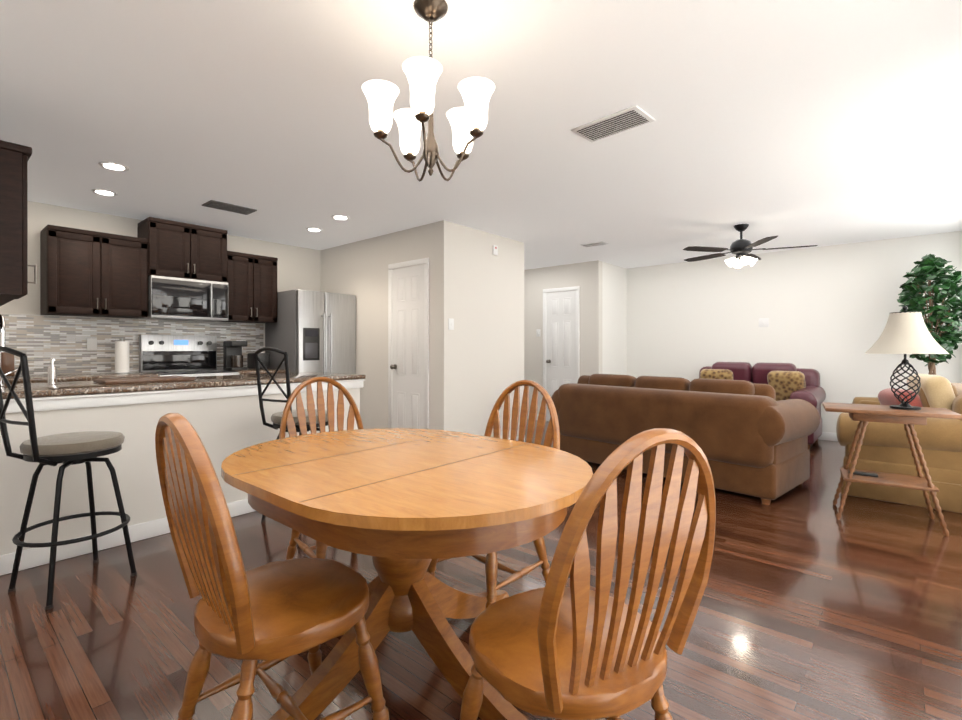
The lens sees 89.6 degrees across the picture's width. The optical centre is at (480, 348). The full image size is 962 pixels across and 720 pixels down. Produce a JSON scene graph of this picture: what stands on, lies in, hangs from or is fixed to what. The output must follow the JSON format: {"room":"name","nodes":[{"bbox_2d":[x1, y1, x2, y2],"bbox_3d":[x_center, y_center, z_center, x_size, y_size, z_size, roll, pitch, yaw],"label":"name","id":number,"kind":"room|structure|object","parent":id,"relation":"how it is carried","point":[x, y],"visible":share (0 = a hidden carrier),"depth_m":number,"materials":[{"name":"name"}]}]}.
{"room":"kitchen and living room","nodes":[
{"label":"kitchen and living room","id":0,"kind":"room"},
{"bbox_2d":[0,201,319,375],"bbox_3d":[-2.277,-0.071,6.251,0.120,2.440,6.700,0,0,41],"label":"wall","id":1,"kind":"structure","parent":0,"point":[298,268],"depth_m":4.67,"materials":[{"name":"white paint"}]},
{"bbox_2d":[40,224,147,318],"bbox_3d":[-3.514,-0.670,4.426,0.385,0.740,0.719,0,0,41],"label":"upper cabinet","id":2,"kind":"object","parent":1,"relation":"attached to","point":[87,273],"visible":1,"depth_m":4.28,"materials":[{"name":"brown wood"}]},
{"bbox_2d":[1,314,263,374],"bbox_3d":[-3.464,-0.033,4.770,0.013,0.526,2.661,0,0,41],"label":"backsplash","id":3,"kind":"structure","parent":1,"relation":"attached to","point":[73,345],"depth_m":4.55,"materials":[{"name":"tile"}]},
{"bbox_2d":[137,217,227,282],"bbox_3d":[-3.039,-0.975,4.961,0.405,0.550,0.708,0,0,41],"label":"upper cabinet","id":4,"kind":"object","parent":1,"relation":"attached to","point":[176,249],"visible":1,"depth_m":4.81,"materials":[{"name":"brown wood"}]},
{"bbox_2d":[139,275,227,321],"bbox_3d":[-3.018,-0.495,4.950,0.452,0.400,0.696,0,0,41],"label":"microwave","id":5,"kind":"object","parent":4,"relation":"attached to","point":[176,299],"visible":0.96,"depth_m":4.80,"materials":[{"name":"silver metal"}]},
{"bbox_2d":[219,251,277,323],"bbox_3d":[-2.634,-0.670,5.447,0.385,0.740,0.554,0,0,41],"label":"upper cabinet","id":6,"kind":"object","parent":1,"relation":"attached to","point":[252,286],"visible":0.92,"depth_m":5.33,"materials":[{"name":"brown wood"}]},
{"bbox_2d":[0,388,359,555],"bbox_3d":[-1.857,0.714,3.223,0.110,0.872,2.420,0,0,41],"label":"wall","id":7,"kind":"structure","parent":0,"point":[224,428],"depth_m":2.84,"materials":[{"name":"white paint"}]},
{"bbox_2d":[0,499,255,575],"bbox_3d":[-1.805,1.099,3.188,0.014,0.100,2.434,0,0,41],"label":"baseboard","id":8,"kind":"structure","parent":7,"relation":"attached to","point":[33,557],"depth_m":2.75,"materials":[{"name":"white wood"}]},
{"bbox_2d":[3,379,364,413],"bbox_3d":[-1.841,0.294,3.226,0.150,0.072,2.460,0,0,41],"label":"trim","id":9,"kind":"structure","parent":7,"relation":"attached to","point":[78,401],"depth_m":2.95,"materials":[{"name":"white"}]},
{"bbox_2d":[0,419,961,719],"bbox_3d":[0.012,1.180,3.937,6.610,0.060,9.140,0,0,41],"label":"floor","id":10,"kind":"structure","parent":0,"point":[812,607],"depth_m":2.01,"materials":[{"name":"laminate"}]},
{"bbox_2d":[0,346,136,609],"bbox_3d":[-2.010,0.570,2.351,0.444,1.162,0.508,0,0,26],"label":"bar stool","id":11,"kind":"object","parent":10,"relation":"on","point":[87,448],"visible":1,"depth_m":2.25,"materials":[{"name":"black metal"}]},
{"bbox_2d":[139,335,238,376],"bbox_3d":[-2.906,0.505,4.853,0.728,1.290,0.700,0,0,41],"label":"stove","id":12,"kind":"object","parent":10,"relation":"on","point":[180,355],"visible":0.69,"depth_m":4.97,"materials":[{"name":"silver metal"}]},
{"bbox_2d":[155,413,389,719],"bbox_3d":[-0.586,0.655,1.354,0.478,0.997,0.518,0,0,44],"label":"chair","id":13,"kind":"object","parent":10,"relation":"on","point":[271,614],"visible":0.98,"depth_m":1.25,"materials":[{"name":"brown wood"}]},
{"bbox_2d":[254,347,327,521],"bbox_3d":[-1.228,0.570,3.261,0.444,1.162,0.508,0,0,29],"label":"bar stool","id":14,"kind":"object","parent":10,"relation":"on","point":[276,418],"visible":0.25,"depth_m":3.12,"materials":[{"name":"black metal"}]},
{"bbox_2d":[265,289,355,373],"bbox_3d":[-2.014,0.247,5.774,0.841,1.795,0.740,0,0,41],"label":"refrigerator","id":15,"kind":"object","parent":10,"relation":"on","point":[311,331],"visible":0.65,"depth_m":5.49,"materials":[{"name":"grey metal"}]},
{"bbox_2d":[279,377,363,559],"bbox_3d":[-0.746,0.655,2.523,0.478,0.997,0.518,0,0,-41],"label":"chair","id":16,"kind":"object","parent":10,"relation":"on","point":[320,548],"visible":0.31,"depth_m":2.65,"materials":[{"name":"brown wood"}]},
{"bbox_2d":[221,428,592,719],"bbox_3d":[-0.283,0.770,1.748,1.380,0.760,1.220,0,0,41],"label":"dining table","id":17,"kind":"object","parent":10,"relation":"on","point":[403,507],"visible":0.79,"depth_m":1.49,"materials":[{"name":"brown wood"}]},
{"bbox_2d":[320,220,523,438],"bbox_3d":[-0.789,-0.071,6.131,2.290,2.440,1.380,0,0,41],"label":"wall block","id":18,"kind":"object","parent":10,"relation":"on","point":[476,354],"visible":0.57,"depth_m":5.39,"materials":[{"name":"white paint"}]},
{"bbox_2d":[388,258,428,428],"bbox_3d":[-0.805,0.105,5.179,0.646,2.088,0.081,0,0,41],"label":"door","id":19,"kind":"structure","parent":18,"relation":"attached to","point":[408,344],"depth_m":5.20,"materials":[{"name":"white wood"}]},
{"bbox_2d":[448,318,453,329],"bbox_3d":[-0.302,-0.250,4.933,0.011,0.115,0.075,0,0,41],"label":"light switch","id":20,"kind":"object","parent":18,"relation":"attached to","point":[450,324],"visible":1,"depth_m":4.92,"materials":[{"name":"white plastic"}]},
{"bbox_2d":[492,245,497,255],"bbox_3d":[0.160,-1.111,5.458,0.025,0.110,0.075,0,0,41],"label":"detector","id":21,"kind":"object","parent":18,"relation":"attached to","point":[494,249],"visible":0.96,"depth_m":5.44,"materials":[{"name":"white plastic"}]},
{"bbox_2d":[427,380,559,607],"bbox_3d":[0.064,0.655,2.270,0.478,0.997,0.518,0,0,45],"label":"chair","id":22,"kind":"object","parent":10,"relation":"on","point":[493,565],"visible":0.33,"depth_m":2.33,"materials":[{"name":"brown wood"}]},
{"bbox_2d":[460,428,715,719],"bbox_3d":[0.231,0.656,1.158,0.478,0.997,0.518,0,0,-30],"label":"chair","id":23,"kind":"object","parent":10,"relation":"on","point":[557,649],"visible":1,"depth_m":1.00,"materials":[{"name":"brown wood"}]},
{"bbox_2d":[551,374,819,504],"bbox_3d":[1.792,0.703,4.581,1.000,0.893,2.167,0,0,-42],"label":"sofa","id":24,"kind":"object","parent":10,"relation":"on","point":[749,438],"visible":0.92,"depth_m":3.94,"materials":[{"name":"brown fabric"}]},
{"bbox_2d":[699,362,825,449],"bbox_3d":[3.443,0.663,6.194,1.507,0.972,0.940,0,0,41],"label":"loveseat","id":25,"kind":"object","parent":10,"relation":"on","point":[786,381],"visible":0.33,"depth_m":5.96,"materials":[{"name":"purple fabric"}]},
{"bbox_2d":[822,402,961,535],"bbox_3d":[2.731,0.776,3.270,0.680,0.752,0.420,0,0,33],"label":"side table","id":26,"kind":"object","parent":10,"relation":"on","point":[864,414],"visible":1,"depth_m":3.22,"materials":[{"name":"brown wood"}]},
{"bbox_2d":[864,306,948,409],"bbox_3d":[2.826,0.057,3.227,0.427,0.686,0.427,0,0,41],"label":"table lamp","id":27,"kind":"object","parent":26,"relation":"on","point":[905,333],"visible":1,"depth_m":3.16,"materials":[{"name":"white fabric"}]},
{"bbox_2d":[836,374,961,512],"bbox_3d":[3.796,0.676,4.253,0.960,0.945,1.947,0,0,41],"label":"sofa","id":28,"kind":"object","parent":10,"relation":"on","point":[884,447],"visible":0.81,"depth_m":3.60,"materials":[{"name":"beige fabric"}]},
{"bbox_2d":[897,254,961,374],"bbox_3d":[4.681,0.082,5.022,0.561,2.136,0.922,0,0,41],"label":"ficus tree","id":29,"kind":"object","parent":10,"relation":"on","point":[930,268],"visible":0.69,"depth_m":4.87,"materials":[{"name":"green plant"}]},
{"bbox_3d":[-2.118,0.715,3.452,0.580,0.870,2.415,0,0,41],"label":"base cabinets","id":30,"kind":"object","parent":10,"relation":"on","visible":0},
{"bbox_2d":[1,372,365,398],"bbox_3d":[-2.069,0.237,3.432,0.775,0.036,2.451,0,0,41],"label":"countertop","id":31,"kind":"structure","parent":30,"relation":"on","point":[65,388],"depth_m":3.05,"materials":[{"name":"brown stone"}]},
{"bbox_2d":[0,314,17,385],"bbox_3d":[-2.708,0.012,2.773,0.243,0.413,0.120,0,0,41],"label":"faucet","id":32,"kind":"object","parent":31,"relation":"on","point":[2,331],"visible":0.85,"depth_m":2.69,"materials":[{"name":"silver metal"}]},
{"bbox_2d":[48,359,56,383],"bbox_3d":[-2.649,0.141,2.995,0.071,0.155,0.044,0,0,41],"label":"soap dispenser","id":33,"kind":"object","parent":31,"relation":"on","point":[52,373],"visible":1,"depth_m":2.99,"materials":[{"name":"silver metal"}]},
{"bbox_2d":[93,376,194,383],"bbox_3d":[-2.244,0.207,3.240,0.320,0.022,0.500,0,0,41],"label":"tray","id":34,"kind":"object","parent":31,"relation":"on","point":[140,379],"visible":1,"depth_m":3.16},
{"bbox_3d":[-3.631,0.710,4.084,0.655,0.880,1.403,0,0,41],"label":"cabinet","id":35,"kind":"object","parent":10,"relation":"on","visible":0},
{"bbox_2d":[1,369,289,383],"bbox_3d":[-3.229,0.250,4.569,0.630,0.035,2.663,0,0,41],"label":"countertop","id":36,"kind":"structure","parent":35,"relation":"on","point":[62,378],"depth_m":4.20,"materials":[{"name":"brown stone"}]},
{"bbox_2d":[1,352,14,376],"bbox_3d":[-3.886,0.122,3.955,0.120,0.210,0.100,0,0,41],"label":"knife block","id":37,"kind":"object","parent":36,"relation":"on","point":[7,362],"visible":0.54,"depth_m":3.92,"materials":[{"name":"brown wood"}]},
{"bbox_2d":[112,338,131,373],"bbox_3d":[-3.354,0.066,4.527,0.150,0.329,0.150,0,0,41],"label":"paper towel holder","id":38,"kind":"object","parent":36,"relation":"on","point":[121,356],"visible":0.96,"depth_m":4.48,"materials":[{"name":"white paper"}]},
{"bbox_2d":[223,341,247,369],"bbox_3d":[-2.663,0.074,5.251,0.220,0.314,0.170,0,0,41],"label":"coffee maker","id":39,"kind":"object","parent":36,"relation":"on","point":[232,356],"visible":1,"depth_m":5.21,"materials":[{"name":"black plastic"}]},
{"bbox_2d":[247,352,269,368],"bbox_3d":[-2.509,0.135,5.461,0.260,0.184,0.150,0,0,41],"label":"toaster","id":40,"kind":"object","parent":36,"relation":"on","point":[264,358],"visible":0.75,"depth_m":5.40,"materials":[{"name":"black plastic"}]},
{"bbox_2d":[0,0,961,269],"bbox_3d":[0.012,-1.320,3.936,6.610,0.060,9.140,0,0,41],"label":"ceiling","id":41,"kind":"structure","parent":0,"point":[790,124],"depth_m":2.70,"materials":[{"name":"white paint"}]},
{"bbox_2d":[91,189,117,195],"bbox_3d":[-3.102,-1.285,3.992,0.176,0.009,0.176,0,0,41],"label":"recessed light","id":42,"kind":"object","parent":41,"relation":"in","point":[103,192],"visible":1,"depth_m":3.97,"materials":[{"name":"white"}]},
{"bbox_2d":[98,161,128,171],"bbox_3d":[-2.591,-1.285,3.420,0.176,0.009,0.176,0,0,41],"label":"recessed light","id":43,"kind":"object","parent":41,"relation":"in","point":[113,166],"visible":0.96,"depth_m":3.40,"materials":[{"name":"white"}]},
{"bbox_2d":[201,200,256,214],"bbox_3d":[-2.289,-1.280,4.414,0.220,0.018,0.400,0,0,41],"label":"ceiling vent","id":44,"kind":"object","parent":41,"relation":"in","point":[228,207],"visible":0.98,"depth_m":4.38,"materials":[{"name":"grey metal"}]},
{"bbox_2d":[306,227,322,231],"bbox_3d":[-1.804,-1.285,5.237,0.176,0.009,0.176,0,0,41],"label":"recessed light","id":45,"kind":"object","parent":41,"relation":"in","point":[312,229],"visible":0.98,"depth_m":5.22,"materials":[{"name":"white"}]},
{"bbox_2d":[331,215,349,219],"bbox_3d":[-1.378,-1.285,4.751,0.176,0.009,0.176,0,0,41],"label":"recessed light","id":46,"kind":"object","parent":41,"relation":"in","point":[340,217],"visible":0.96,"depth_m":4.73,"materials":[{"name":"white"}]},
{"bbox_2d":[362,0,494,181],"bbox_3d":[-0.181,-0.969,1.839,0.488,0.638,0.474,0,0,41],"label":"chandelier","id":47,"kind":"object","parent":41,"relation":"hanging from","point":[468,121],"visible":1,"depth_m":1.75,"materials":[{"name":"white glass"}]},
{"bbox_2d":[581,241,608,246],"bbox_3d":[1.396,-1.281,5.964,0.300,0.018,0.160,0,0,41],"label":"ceiling vent","id":48,"kind":"object","parent":41,"relation":"in","point":[595,244],"visible":1,"depth_m":5.93,"materials":[{"name":"white metal"}]},
{"bbox_2d":[571,105,654,142],"bbox_3d":[0.753,-1.280,2.782,0.410,0.018,0.230,0,0,45],"label":"ceiling vent","id":49,"kind":"object","parent":41,"relation":"in","point":[627,119],"visible":0.98,"depth_m":2.75,"materials":[{"name":"white metal"}]},
{"bbox_2d":[683,224,817,267],"bbox_3d":[2.758,-1.074,5.104,1.283,0.432,1.226,0,0,41],"label":"ceiling fan","id":50,"kind":"object","parent":41,"relation":"hanging from","point":[741,248],"visible":1,"depth_m":5.01,"materials":[{"name":"black metal"}]},
{"bbox_2d":[524,260,601,421],"bbox_3d":[0.837,-0.071,7.911,2.430,2.440,0.120,0,0,41],"label":"wall","id":51,"kind":"structure","parent":0,"point":[586,277],"depth_m":7.40,"materials":[{"name":"white paint"}]},
{"bbox_2d":[536,329,539,336],"bbox_3d":[0.918,-0.251,7.753,0.075,0.115,0.011,0,0,41],"label":"hall light switch","id":52,"kind":"object","parent":51,"relation":"attached to","point":[537,332],"visible":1,"depth_m":7.75,"materials":[{"name":"white plastic"}]},
{"bbox_2d":[543,286,579,420],"bbox_3d":[1.210,0.104,7.456,0.646,2.088,0.081,0,0,41],"label":"door","id":53,"kind":"structure","parent":51,"relation":"attached to","point":[560,336],"depth_m":7.48,"materials":[{"name":"white wood"}]},
{"bbox_2d":[602,261,626,374],"bbox_3d":[2.025,-0.071,7.521,0.120,2.440,0.840,0,0,41],"label":"wall","id":54,"kind":"structure","parent":0,"point":[614,319],"depth_m":7.47,"materials":[{"name":"white paint"}]},
{"bbox_2d":[627,231,961,432],"bbox_3d":[3.831,-0.071,6.599,4.060,2.440,0.120,0,0,41],"label":"wall","id":55,"kind":"structure","parent":0,"point":[826,310],"depth_m":6.31,"materials":[{"name":"white paint"}]},
{"bbox_2d":[759,318,768,326],"bbox_3d":[3.810,-0.351,6.529,0.120,0.115,0.011,0,0,41],"label":"light switch","id":56,"kind":"object","parent":55,"relation":"attached to","point":[763,322],"visible":1,"depth_m":6.52,"materials":[{"name":"white plastic"}]},
{"bbox_2d":[818,432,837,440],"bbox_3d":[3.832,1.098,6.509,3.940,0.100,0.014,0,0,41],"label":"baseboard","id":57,"kind":"structure","parent":55,"relation":"attached to","point":[829,436],"depth_m":6.06,"materials":[{"name":"white wood"}]},
{"bbox_3d":[-3.511,-0.070,2.973,2.290,2.440,0.120,0,0,41],"label":"wall","id":58,"kind":"structure","parent":0,"visible":0},
{"bbox_2d":[0,140,31,303],"bbox_3d":[-2.638,-0.669,2.534,0.386,0.780,0.351,0,0,41],"label":"upper cabinet","id":59,"kind":"object","parent":58,"relation":"attached to","point":[14,159],"depth_m":2.50,"materials":[{"name":"brown wood"}]}
]}

